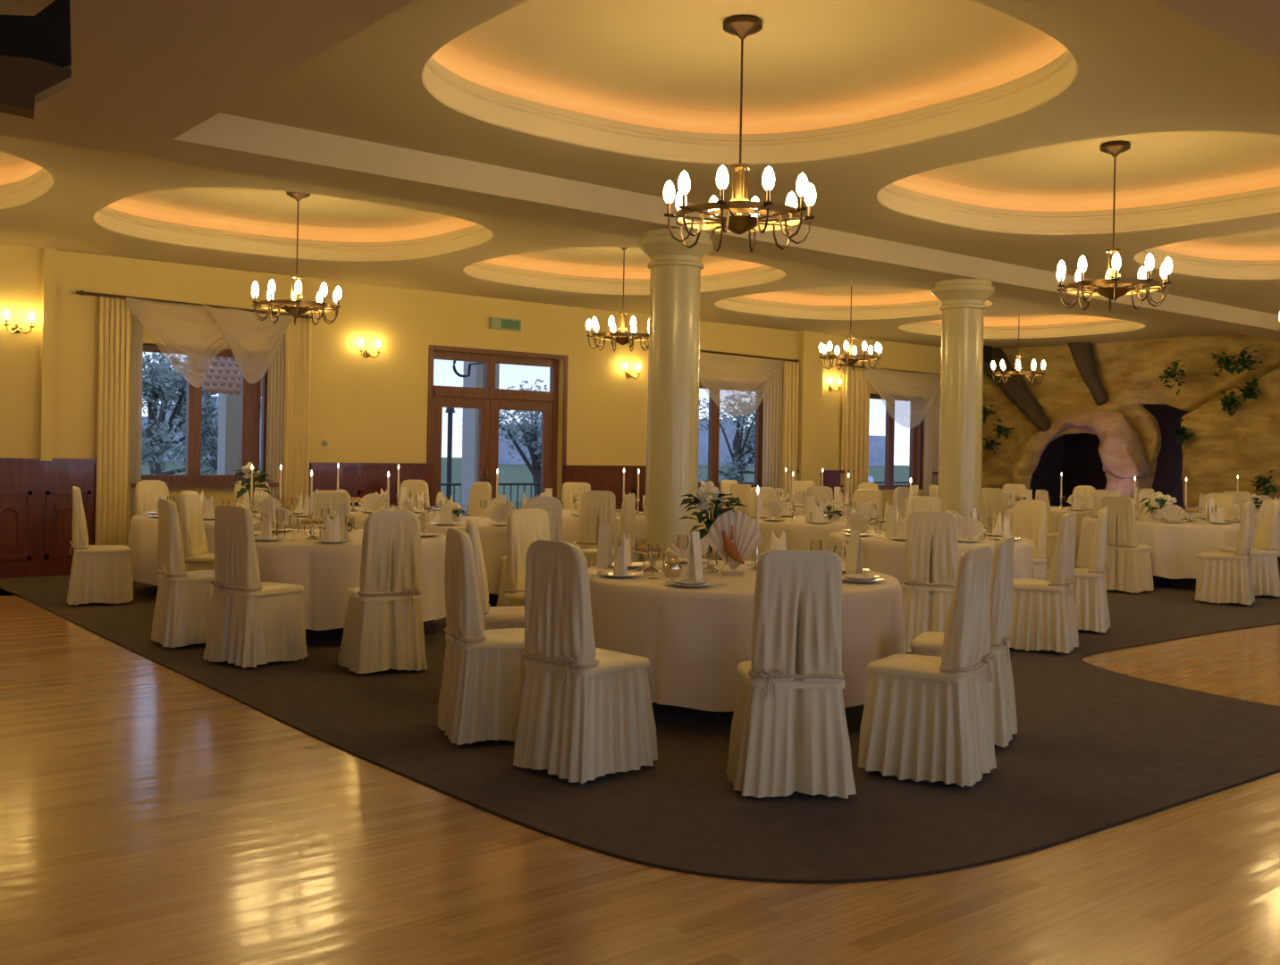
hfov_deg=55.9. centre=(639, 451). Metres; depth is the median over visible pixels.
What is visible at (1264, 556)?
banquet chair
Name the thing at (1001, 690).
banquet chair
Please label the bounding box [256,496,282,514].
napkin
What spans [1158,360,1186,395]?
plant
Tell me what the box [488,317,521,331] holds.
sign
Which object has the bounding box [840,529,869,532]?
plate
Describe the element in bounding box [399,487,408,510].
menu card
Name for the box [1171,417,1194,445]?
plant
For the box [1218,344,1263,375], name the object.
plant
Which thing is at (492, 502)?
napkin
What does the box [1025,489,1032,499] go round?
menu card
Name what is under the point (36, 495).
trim
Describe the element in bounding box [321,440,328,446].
wall socket
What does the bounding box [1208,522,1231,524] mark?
plate
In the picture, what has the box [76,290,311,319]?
curtain rod
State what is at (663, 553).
tumbler
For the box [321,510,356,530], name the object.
flower arrangement
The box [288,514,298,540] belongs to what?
wine glass
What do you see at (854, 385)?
curtain
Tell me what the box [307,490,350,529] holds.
banquet chair
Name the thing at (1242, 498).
banquet chair
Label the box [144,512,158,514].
plate
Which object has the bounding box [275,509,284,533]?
wine glass
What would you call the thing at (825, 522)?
plate
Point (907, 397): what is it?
swag
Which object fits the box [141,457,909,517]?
lawn
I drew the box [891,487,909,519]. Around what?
banquet chair
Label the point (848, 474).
candle
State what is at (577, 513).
napkin
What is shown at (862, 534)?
plate
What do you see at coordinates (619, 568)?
napkin
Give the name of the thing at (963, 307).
column
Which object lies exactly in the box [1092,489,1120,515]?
banquet chair
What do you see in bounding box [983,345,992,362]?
loudspeaker
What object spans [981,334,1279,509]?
wall
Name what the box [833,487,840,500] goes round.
menu card
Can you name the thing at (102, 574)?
banquet chair
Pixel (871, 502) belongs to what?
napkin
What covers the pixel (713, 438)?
window
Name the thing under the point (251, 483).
candle
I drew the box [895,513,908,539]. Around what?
napkin
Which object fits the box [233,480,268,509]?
banquet chair
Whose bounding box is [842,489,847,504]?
napkin
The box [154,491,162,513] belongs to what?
napkin
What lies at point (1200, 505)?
napkin
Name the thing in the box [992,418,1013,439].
plant
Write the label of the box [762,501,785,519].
napkin
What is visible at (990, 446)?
plant
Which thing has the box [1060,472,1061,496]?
candle
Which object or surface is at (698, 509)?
banquet chair
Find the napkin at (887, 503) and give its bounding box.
[884,500,889,521]
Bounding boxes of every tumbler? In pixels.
[642,555,654,575]
[654,553,664,569]
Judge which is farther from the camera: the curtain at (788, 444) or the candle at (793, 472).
the curtain at (788, 444)
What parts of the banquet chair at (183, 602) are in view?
backrest, sash, seat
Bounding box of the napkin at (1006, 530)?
[1001,513,1010,538]
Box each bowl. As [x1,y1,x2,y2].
[452,513,462,522]
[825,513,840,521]
[1253,503,1261,510]
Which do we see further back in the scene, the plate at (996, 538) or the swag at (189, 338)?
the swag at (189, 338)
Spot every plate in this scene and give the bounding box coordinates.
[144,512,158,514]
[145,514,158,518]
[254,537,284,541]
[271,528,294,532]
[289,511,303,514]
[293,514,308,517]
[312,538,350,544]
[360,511,375,513]
[420,532,440,537]
[430,522,460,525]
[488,522,506,526]
[596,571,643,578]
[607,562,647,568]
[665,580,715,588]
[670,577,709,585]
[677,557,710,564]
[749,515,769,519]
[761,518,785,522]
[805,521,831,524]
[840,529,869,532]
[842,533,872,537]
[842,568,870,573]
[842,573,879,581]
[842,576,884,583]
[887,537,905,541]
[957,538,983,543]
[981,533,1011,537]
[990,537,1021,540]
[1067,508,1086,511]
[1159,521,1185,523]
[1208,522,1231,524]
[1224,520,1240,522]
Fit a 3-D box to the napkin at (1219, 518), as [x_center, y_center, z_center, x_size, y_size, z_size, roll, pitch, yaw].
[6.766,0.724,14.079,0.133,0.225,0.075,1,0,-29]
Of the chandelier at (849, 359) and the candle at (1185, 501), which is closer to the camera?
the candle at (1185, 501)
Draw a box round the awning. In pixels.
[202,356,261,395]
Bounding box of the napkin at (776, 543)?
[769,530,786,550]
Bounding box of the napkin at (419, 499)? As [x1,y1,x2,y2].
[415,492,424,512]
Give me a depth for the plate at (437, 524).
11.28 m
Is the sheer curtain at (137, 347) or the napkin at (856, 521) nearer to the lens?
the napkin at (856, 521)
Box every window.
[130,344,278,488]
[698,382,763,491]
[869,393,924,489]
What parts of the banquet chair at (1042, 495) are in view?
backrest, seat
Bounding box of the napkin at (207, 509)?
[202,496,213,518]
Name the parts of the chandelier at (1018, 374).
bulb, bulb, bulb, rod, bulb, arm, bulb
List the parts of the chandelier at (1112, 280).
bulb, bulb, arm, arm, bulb, bulb, arm, arm, arm, rod, arm, bulb, arm, arm, bulb, arm, bulb, arm, bulb, bulb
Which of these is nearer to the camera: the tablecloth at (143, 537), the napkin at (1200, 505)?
the tablecloth at (143, 537)
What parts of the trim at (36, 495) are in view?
panel, panel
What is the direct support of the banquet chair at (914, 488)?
on the carpet
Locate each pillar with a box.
[217,392,240,474]
[461,361,499,516]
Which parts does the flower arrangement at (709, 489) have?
stem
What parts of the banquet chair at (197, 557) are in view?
backrest, sash, seat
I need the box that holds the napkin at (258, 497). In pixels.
[239,491,267,509]
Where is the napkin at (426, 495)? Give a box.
[421,488,429,507]
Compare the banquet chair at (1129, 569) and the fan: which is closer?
the fan
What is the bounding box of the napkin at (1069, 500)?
[1066,493,1086,505]
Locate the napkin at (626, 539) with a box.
[622,531,631,566]
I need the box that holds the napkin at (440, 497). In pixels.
[435,492,444,508]
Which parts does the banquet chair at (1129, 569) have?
backrest, sash, seat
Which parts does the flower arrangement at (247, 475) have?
stem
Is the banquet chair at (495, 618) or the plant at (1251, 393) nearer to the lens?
the banquet chair at (495, 618)
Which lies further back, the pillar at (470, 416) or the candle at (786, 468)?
the pillar at (470, 416)
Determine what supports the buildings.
on the lawn
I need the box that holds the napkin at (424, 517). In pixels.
[419,511,429,533]
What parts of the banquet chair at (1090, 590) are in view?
seat, backrest, sash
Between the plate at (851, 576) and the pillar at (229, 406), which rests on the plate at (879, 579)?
the plate at (851, 576)
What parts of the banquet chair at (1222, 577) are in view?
seat, sash, backrest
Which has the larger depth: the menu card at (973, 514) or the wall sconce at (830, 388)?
the wall sconce at (830, 388)
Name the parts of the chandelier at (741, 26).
bulb, bulb, bulb, arm, arm, arm, bulb, arm, bulb, arm, rod, arm, bulb, arm, bulb, arm, arm, arm, bulb, bulb, bulb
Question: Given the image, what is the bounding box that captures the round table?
[1160,576,1170,586]
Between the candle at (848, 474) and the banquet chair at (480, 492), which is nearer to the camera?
the candle at (848, 474)
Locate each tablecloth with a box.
[127,511,308,586]
[213,529,446,631]
[303,506,439,529]
[419,516,567,595]
[562,509,645,562]
[587,560,905,712]
[744,515,885,561]
[786,502,851,517]
[825,530,1034,592]
[1005,505,1093,534]
[1076,516,1255,579]
[1186,507,1279,556]
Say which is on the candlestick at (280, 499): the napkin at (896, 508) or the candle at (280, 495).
the candle at (280, 495)
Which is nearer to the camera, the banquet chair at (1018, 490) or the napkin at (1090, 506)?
the napkin at (1090, 506)
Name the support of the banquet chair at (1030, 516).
on the carpet
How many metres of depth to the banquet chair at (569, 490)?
15.46 m
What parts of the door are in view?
handle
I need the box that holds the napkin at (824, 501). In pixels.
[816,498,842,514]
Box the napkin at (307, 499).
[303,494,309,515]
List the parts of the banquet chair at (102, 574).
sash, backrest, seat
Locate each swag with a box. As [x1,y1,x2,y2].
[125,297,282,387]
[202,304,293,384]
[698,353,783,416]
[863,366,940,428]
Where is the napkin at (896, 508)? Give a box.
[896,507,898,528]
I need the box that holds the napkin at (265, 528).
[260,511,272,539]
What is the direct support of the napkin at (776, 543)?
on the plate
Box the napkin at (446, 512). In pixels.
[438,500,453,523]
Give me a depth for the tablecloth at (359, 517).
13.01 m
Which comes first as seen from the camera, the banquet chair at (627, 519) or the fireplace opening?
the banquet chair at (627, 519)
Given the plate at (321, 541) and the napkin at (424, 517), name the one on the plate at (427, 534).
the napkin at (424, 517)
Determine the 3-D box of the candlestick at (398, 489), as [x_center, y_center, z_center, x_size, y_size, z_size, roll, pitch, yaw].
[-2.784,0.417,13.900,0.110,0.530,0.108,1,0,-39]
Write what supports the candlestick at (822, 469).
on the tablecloth at (798, 511)
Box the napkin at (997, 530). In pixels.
[991,511,1002,535]
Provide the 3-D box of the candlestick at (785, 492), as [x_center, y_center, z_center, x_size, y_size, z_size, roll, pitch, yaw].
[2.114,0.502,17.500,0.110,0.530,0.108,1,0,-39]
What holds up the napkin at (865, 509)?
on the plate
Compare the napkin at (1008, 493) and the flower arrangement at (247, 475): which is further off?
the napkin at (1008, 493)
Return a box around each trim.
[0,457,96,578]
[38,247,56,461]
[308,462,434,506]
[563,465,646,512]
[797,330,823,486]
[797,470,853,499]
[932,471,938,485]
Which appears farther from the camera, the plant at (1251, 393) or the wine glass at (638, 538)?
the plant at (1251, 393)
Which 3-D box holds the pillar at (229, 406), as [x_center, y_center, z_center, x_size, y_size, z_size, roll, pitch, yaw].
[-5.787,-0.326,17.128,0.300,3.750,0.300,1,0,-39]
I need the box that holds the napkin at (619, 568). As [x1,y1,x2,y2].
[613,538,627,575]
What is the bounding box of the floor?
[0,556,1279,964]
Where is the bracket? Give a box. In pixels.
[452,360,483,377]
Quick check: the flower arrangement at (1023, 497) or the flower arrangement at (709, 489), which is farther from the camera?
the flower arrangement at (1023, 497)
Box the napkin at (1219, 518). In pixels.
[1215,504,1224,522]
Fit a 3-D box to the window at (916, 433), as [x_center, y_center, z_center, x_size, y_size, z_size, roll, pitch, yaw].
[4.766,-0.165,22.735,1.744,1.779,0.090,1,0,-39]
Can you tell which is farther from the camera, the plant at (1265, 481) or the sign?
the plant at (1265, 481)
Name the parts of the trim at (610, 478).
panel, panel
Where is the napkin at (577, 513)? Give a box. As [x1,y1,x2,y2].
[576,495,580,515]
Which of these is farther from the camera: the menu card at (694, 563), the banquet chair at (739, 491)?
the banquet chair at (739, 491)
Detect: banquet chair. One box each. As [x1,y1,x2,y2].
[66,486,133,606]
[134,479,168,515]
[151,498,215,648]
[177,490,214,572]
[202,505,307,668]
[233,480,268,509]
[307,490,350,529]
[337,510,427,674]
[398,479,428,506]
[437,528,526,745]
[466,481,491,516]
[466,516,524,630]
[496,496,562,606]
[504,508,550,606]
[513,539,657,784]
[561,482,590,509]
[572,490,615,549]
[581,493,636,568]
[697,508,699,530]
[699,480,705,512]
[699,495,719,560]
[719,479,738,514]
[725,549,856,799]
[729,483,751,516]
[749,487,776,515]
[790,480,814,502]
[802,486,833,515]
[850,488,882,519]
[857,482,878,489]
[858,546,996,787]
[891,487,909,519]
[901,511,958,653]
[903,496,941,519]
[909,535,1017,748]
[911,485,918,496]
[929,484,938,496]
[981,488,1011,533]
[1002,483,1026,505]
[1009,512,1078,654]
[1010,499,1047,581]
[1035,489,1081,570]
[1045,506,1110,633]
[1071,485,1095,507]
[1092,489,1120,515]
[1101,496,1153,594]
[1135,486,1139,512]
[1135,488,1154,516]
[1194,501,1254,606]
[1205,492,1235,520]
[1221,499,1279,597]
[1222,490,1251,520]
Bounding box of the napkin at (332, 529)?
[323,513,340,541]
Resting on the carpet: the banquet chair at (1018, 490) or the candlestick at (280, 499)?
the banquet chair at (1018, 490)
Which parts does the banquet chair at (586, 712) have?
backrest, sash, seat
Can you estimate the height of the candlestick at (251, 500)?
0.530 m
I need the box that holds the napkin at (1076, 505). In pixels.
[1072,494,1081,510]
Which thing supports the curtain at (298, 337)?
hanging from the curtain rod at (81, 292)
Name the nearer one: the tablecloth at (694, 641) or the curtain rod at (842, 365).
the tablecloth at (694, 641)
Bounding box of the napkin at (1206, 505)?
[1204,501,1207,518]
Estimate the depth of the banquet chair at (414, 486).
15.44 m
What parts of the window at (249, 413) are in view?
sill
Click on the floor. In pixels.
(150, 814)
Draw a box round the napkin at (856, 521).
[844,512,871,533]
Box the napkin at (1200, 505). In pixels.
[1198,493,1204,507]
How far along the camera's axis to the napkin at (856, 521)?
10.82 m
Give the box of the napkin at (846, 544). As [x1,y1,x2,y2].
[841,536,850,571]
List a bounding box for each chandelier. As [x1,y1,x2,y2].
[252,191,341,325]
[586,247,648,352]
[663,15,816,252]
[818,286,882,370]
[991,314,1045,384]
[1056,140,1172,311]
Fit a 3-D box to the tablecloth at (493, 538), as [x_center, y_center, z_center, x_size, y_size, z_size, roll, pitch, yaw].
[-1.665,1.016,12.065,1.927,0.629,1.927,1,0,2]
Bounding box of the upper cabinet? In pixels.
[0,0,71,118]
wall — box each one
[0,244,941,519]
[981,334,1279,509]
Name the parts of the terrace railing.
rail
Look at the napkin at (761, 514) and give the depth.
13.51 m
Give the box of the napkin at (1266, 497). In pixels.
[1253,495,1271,503]
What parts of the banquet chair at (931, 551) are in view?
seat, sash, backrest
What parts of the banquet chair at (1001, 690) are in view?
seat, sash, backrest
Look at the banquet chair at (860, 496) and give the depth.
14.71 m
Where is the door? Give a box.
[426,345,568,508]
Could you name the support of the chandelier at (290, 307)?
hanging from the ceiling
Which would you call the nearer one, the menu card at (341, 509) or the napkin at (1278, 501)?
the menu card at (341, 509)
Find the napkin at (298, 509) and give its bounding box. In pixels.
[294,491,303,513]
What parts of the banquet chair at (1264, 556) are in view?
seat, sash, backrest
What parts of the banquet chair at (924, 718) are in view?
leg, seat, leg, sash, backrest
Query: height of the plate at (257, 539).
0.021 m
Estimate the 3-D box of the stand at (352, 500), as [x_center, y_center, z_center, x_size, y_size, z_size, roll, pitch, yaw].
[-3.207,0.596,13.500,0.249,0.158,0.250,1,0,34]
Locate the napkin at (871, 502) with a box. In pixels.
[867,498,874,518]
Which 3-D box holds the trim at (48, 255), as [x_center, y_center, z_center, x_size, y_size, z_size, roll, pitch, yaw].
[-6.531,-1.064,13.295,0.118,2.340,0.100,1,0,-39]
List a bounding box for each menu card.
[269,499,277,534]
[336,504,348,539]
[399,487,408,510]
[496,495,505,522]
[544,488,552,496]
[596,524,613,569]
[684,530,703,581]
[805,496,814,521]
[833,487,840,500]
[846,530,863,573]
[884,505,897,538]
[967,508,978,539]
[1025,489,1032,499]
[1205,498,1215,522]
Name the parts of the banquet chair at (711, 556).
backrest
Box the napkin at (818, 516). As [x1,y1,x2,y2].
[811,501,824,522]
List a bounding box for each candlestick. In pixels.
[249,465,256,517]
[277,464,282,503]
[303,470,317,535]
[336,463,338,490]
[386,471,389,510]
[393,465,399,510]
[491,469,498,521]
[618,469,624,513]
[635,469,642,514]
[747,486,759,571]
[783,468,788,504]
[787,471,797,518]
[821,469,823,486]
[842,473,850,520]
[908,478,911,514]
[1057,472,1063,508]
[1133,477,1138,519]
[1180,478,1190,520]
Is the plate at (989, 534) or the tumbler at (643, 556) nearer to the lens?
the tumbler at (643, 556)
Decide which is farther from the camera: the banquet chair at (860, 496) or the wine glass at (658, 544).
the banquet chair at (860, 496)
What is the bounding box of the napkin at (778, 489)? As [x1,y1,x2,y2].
[774,488,789,501]
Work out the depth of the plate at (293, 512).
12.77 m
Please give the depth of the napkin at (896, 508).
11.67 m
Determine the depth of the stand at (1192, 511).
14.25 m
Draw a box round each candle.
[250,465,252,498]
[278,464,281,497]
[309,470,312,512]
[396,465,399,494]
[496,469,498,502]
[623,469,624,497]
[637,469,639,498]
[755,486,759,530]
[784,468,786,491]
[791,471,793,502]
[847,473,849,503]
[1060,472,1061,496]
[1133,477,1136,504]
[1184,478,1187,505]
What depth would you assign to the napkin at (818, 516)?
12.70 m
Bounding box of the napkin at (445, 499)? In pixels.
[444,496,452,505]
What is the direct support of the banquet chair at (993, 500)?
on the carpet
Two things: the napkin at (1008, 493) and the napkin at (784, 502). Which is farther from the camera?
the napkin at (1008, 493)
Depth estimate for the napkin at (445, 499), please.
12.62 m
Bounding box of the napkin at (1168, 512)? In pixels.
[1157,505,1187,521]
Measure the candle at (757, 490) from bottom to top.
0.350 m
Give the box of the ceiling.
[0,0,1279,349]
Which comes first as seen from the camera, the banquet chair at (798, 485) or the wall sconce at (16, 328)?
the wall sconce at (16, 328)
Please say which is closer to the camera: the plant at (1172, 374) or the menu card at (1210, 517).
the menu card at (1210, 517)
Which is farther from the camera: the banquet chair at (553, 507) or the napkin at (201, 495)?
the napkin at (201, 495)
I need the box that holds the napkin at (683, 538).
[668,530,714,559]
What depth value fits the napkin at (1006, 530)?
10.61 m
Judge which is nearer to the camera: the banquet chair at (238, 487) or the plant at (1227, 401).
the banquet chair at (238, 487)
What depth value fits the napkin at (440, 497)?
13.91 m
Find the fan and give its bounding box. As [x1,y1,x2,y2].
[705,510,763,575]
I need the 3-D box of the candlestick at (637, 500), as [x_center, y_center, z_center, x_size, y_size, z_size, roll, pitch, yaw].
[-0.021,0.465,13.850,0.110,0.530,0.108,1,0,-39]
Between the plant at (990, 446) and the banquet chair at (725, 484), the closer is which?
the banquet chair at (725, 484)
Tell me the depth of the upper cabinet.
5.10 m
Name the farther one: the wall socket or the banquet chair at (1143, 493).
the banquet chair at (1143, 493)
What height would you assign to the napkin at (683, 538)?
0.185 m
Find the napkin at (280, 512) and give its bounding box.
[265,506,296,529]
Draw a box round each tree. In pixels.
[141,352,218,474]
[166,387,261,474]
[462,378,547,496]
[698,394,755,482]
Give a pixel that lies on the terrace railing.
(877, 483)
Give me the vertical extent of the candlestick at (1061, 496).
0.530 m
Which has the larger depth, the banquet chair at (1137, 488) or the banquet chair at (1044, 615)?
the banquet chair at (1137, 488)
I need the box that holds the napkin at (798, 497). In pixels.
[789,491,804,505]
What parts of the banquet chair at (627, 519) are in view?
seat, backrest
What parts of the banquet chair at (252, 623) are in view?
sash, backrest, seat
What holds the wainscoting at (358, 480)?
attached to the wall at (369, 409)
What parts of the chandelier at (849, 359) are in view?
bulb, bulb, bulb, arm, arm, arm, bulb, bulb, arm, rod, bulb, arm, bulb, arm, bulb, arm, bulb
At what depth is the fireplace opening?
25.36 m
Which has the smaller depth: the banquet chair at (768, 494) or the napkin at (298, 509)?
the napkin at (298, 509)
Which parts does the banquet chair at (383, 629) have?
seat, sash, backrest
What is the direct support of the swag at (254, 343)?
hanging from the curtain rod at (81, 292)
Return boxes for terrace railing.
[440,481,909,516]
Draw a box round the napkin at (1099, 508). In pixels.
[1097,498,1101,516]
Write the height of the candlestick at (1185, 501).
0.530 m
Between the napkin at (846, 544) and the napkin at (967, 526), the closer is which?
the napkin at (846, 544)
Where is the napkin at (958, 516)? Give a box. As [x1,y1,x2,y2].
[943,510,962,520]
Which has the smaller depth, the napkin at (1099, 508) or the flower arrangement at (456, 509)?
the flower arrangement at (456, 509)
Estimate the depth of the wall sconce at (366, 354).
15.73 m
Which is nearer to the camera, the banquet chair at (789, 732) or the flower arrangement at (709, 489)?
the banquet chair at (789, 732)
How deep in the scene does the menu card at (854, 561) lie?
7.34 m
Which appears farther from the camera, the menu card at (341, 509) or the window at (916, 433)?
the window at (916, 433)
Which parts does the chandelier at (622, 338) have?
bulb, bulb, arm, arm, arm, bulb, arm, bulb, rod, arm, bulb, arm, arm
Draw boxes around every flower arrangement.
[231,462,273,514]
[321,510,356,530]
[373,492,391,510]
[438,500,468,522]
[678,480,747,572]
[823,502,842,521]
[1016,494,1026,501]
[1138,491,1177,521]
[1251,493,1264,510]
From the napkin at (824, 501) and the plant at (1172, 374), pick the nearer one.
the napkin at (824, 501)
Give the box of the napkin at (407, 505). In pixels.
[400,499,414,513]
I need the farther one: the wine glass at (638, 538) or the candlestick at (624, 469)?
the candlestick at (624, 469)
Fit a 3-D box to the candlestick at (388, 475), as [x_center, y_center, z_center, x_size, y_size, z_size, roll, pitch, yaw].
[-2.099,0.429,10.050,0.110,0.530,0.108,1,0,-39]
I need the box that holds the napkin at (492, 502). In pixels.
[484,497,513,512]
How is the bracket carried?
attached to the wall at (369, 409)
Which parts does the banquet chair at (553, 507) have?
seat, backrest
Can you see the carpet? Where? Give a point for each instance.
(1093, 749)
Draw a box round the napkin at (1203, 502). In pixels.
[1201,495,1206,507]
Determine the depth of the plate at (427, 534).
9.96 m
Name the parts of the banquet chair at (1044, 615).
seat, sash, backrest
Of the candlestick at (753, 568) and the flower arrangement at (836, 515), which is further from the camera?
the flower arrangement at (836, 515)
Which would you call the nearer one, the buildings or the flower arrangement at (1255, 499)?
the flower arrangement at (1255, 499)
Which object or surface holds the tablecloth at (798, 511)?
on the round table
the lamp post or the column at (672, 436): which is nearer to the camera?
the column at (672, 436)
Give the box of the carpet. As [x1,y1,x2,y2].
[0,556,1279,884]
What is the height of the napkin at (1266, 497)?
0.195 m
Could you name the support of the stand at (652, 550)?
on the tablecloth at (694, 641)
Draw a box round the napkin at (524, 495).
[521,492,525,509]
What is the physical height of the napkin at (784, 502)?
0.225 m
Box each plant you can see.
[982,404,995,423]
[982,436,1001,454]
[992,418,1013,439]
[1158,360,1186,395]
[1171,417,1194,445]
[1211,353,1237,377]
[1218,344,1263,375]
[1220,390,1241,417]
[1235,377,1263,402]
[1250,470,1277,496]
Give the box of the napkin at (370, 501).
[358,493,387,511]
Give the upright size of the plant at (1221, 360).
0.418 m
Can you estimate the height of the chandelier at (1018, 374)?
1.291 m
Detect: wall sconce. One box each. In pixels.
[3,310,34,334]
[358,338,380,358]
[623,362,640,378]
[828,377,841,392]
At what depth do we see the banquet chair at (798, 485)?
18.76 m
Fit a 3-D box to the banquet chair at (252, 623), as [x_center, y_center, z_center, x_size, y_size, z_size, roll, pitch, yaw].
[-2.631,0.907,8.294,0.537,1.075,0.563,1,0,33]
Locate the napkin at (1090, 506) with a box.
[1088,493,1093,508]
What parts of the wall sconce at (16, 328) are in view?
bulb, arm, arm, bulb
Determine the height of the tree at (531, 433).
3.857 m
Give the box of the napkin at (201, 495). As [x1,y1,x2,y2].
[195,490,203,506]
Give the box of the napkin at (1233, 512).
[1227,504,1240,520]
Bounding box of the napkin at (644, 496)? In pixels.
[642,495,645,512]
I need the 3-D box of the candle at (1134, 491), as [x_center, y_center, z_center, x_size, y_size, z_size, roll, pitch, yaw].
[6.089,0.482,14.850,0.023,0.350,0.022,1,0,-39]
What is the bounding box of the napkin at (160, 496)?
[155,495,165,510]
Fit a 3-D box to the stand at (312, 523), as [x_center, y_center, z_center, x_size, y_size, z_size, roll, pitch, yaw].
[-2.552,0.607,9.400,0.249,0.158,0.250,1,0,34]
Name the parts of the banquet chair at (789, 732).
seat, backrest, sash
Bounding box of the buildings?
[142,395,885,465]
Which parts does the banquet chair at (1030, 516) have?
backrest, seat, sash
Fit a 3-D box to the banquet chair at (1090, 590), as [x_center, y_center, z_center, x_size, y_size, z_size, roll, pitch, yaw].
[3.804,1.020,10.535,0.563,1.075,0.543,1,0,27]
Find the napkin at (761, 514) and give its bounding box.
[758,497,763,517]
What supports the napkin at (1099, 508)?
on the plate
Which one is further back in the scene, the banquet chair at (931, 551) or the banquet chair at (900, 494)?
the banquet chair at (900, 494)
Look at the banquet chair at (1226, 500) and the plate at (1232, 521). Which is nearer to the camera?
the plate at (1232, 521)
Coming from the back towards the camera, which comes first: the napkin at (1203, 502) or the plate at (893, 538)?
the napkin at (1203, 502)
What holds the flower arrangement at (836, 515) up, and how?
on the tablecloth at (799, 534)
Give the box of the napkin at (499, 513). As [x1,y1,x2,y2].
[486,503,514,523]
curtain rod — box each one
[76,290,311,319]
[699,349,799,362]
[835,362,940,374]
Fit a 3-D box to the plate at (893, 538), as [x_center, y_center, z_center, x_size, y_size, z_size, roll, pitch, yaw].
[2.271,0.760,10.397,0.274,0.021,0.274,1,0,-39]
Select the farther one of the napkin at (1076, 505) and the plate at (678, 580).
the napkin at (1076, 505)
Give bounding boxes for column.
[638,228,713,561]
[932,278,994,523]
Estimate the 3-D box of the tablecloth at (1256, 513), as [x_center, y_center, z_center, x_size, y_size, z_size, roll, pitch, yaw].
[9.186,1.206,18.199,1.927,0.629,1.927,1,0,17]
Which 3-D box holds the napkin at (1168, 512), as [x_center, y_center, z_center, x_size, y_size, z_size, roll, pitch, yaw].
[6.195,0.717,14.041,0.335,0.195,0.041,1,0,35]
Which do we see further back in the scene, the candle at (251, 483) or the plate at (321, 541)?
the candle at (251, 483)
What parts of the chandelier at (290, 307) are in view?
bulb, arm, arm, bulb, bulb, arm, arm, rod, arm, bulb, arm, arm, bulb, arm, bulb, arm, bulb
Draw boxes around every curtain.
[94,296,132,546]
[126,313,143,543]
[265,335,289,506]
[281,317,311,511]
[762,364,783,501]
[781,361,799,502]
[840,366,867,503]
[923,388,940,496]
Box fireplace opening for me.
[1029,404,1188,509]
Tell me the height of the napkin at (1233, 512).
0.195 m
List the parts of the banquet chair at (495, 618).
backrest, sash, seat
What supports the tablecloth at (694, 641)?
on the round table
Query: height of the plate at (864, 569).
0.021 m
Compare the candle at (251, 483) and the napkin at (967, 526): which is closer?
the napkin at (967, 526)
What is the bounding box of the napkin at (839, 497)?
[835,490,843,506]
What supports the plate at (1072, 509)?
on the tablecloth at (1056, 513)
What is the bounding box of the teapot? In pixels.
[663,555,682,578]
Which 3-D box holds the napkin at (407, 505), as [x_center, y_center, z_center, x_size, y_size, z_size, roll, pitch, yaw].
[-2.254,0.569,11.695,0.040,0.195,0.335,1,0,-33]
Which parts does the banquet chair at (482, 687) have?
backrest, sash, seat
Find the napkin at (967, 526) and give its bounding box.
[957,516,985,539]
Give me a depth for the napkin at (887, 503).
13.23 m
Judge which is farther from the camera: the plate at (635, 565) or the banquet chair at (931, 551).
the banquet chair at (931, 551)
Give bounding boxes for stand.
[295,518,325,539]
[350,496,361,512]
[631,545,672,572]
[1184,509,1203,522]
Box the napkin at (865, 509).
[858,503,876,521]
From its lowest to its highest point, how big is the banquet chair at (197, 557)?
1.075 m
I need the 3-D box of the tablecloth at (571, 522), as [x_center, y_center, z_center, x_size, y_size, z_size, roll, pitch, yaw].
[-0.636,1.034,14.006,1.927,0.629,1.927,1,0,-2]
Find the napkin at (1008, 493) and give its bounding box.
[1004,490,1010,505]
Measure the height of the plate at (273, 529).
0.021 m
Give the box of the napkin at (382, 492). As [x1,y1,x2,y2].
[379,488,387,500]
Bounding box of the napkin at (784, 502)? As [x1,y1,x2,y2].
[779,496,787,515]
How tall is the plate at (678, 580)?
0.026 m
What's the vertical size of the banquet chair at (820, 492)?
1.075 m
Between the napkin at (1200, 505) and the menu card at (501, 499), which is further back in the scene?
the napkin at (1200, 505)
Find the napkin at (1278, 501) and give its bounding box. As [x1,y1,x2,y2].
[1274,496,1279,512]
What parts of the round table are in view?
leg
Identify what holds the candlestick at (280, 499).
on the tablecloth at (143, 537)
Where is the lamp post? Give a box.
[445,407,454,499]
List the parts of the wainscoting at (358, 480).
panel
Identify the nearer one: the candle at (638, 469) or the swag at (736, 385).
the candle at (638, 469)
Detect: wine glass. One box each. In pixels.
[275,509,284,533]
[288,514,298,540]
[635,538,647,571]
[647,544,659,579]
[677,535,688,565]
[715,549,728,585]
[833,545,845,561]
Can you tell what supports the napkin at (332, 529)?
on the plate at (321, 541)
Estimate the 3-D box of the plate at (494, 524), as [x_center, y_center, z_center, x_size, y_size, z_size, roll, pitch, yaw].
[-1.299,0.697,11.447,0.274,0.021,0.274,1,0,-39]
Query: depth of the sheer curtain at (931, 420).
23.12 m
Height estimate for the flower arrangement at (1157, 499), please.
0.353 m
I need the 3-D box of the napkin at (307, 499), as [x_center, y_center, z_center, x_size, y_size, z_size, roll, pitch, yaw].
[-3.398,0.547,12.312,0.075,0.225,0.133,1,0,3]
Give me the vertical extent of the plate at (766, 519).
0.021 m

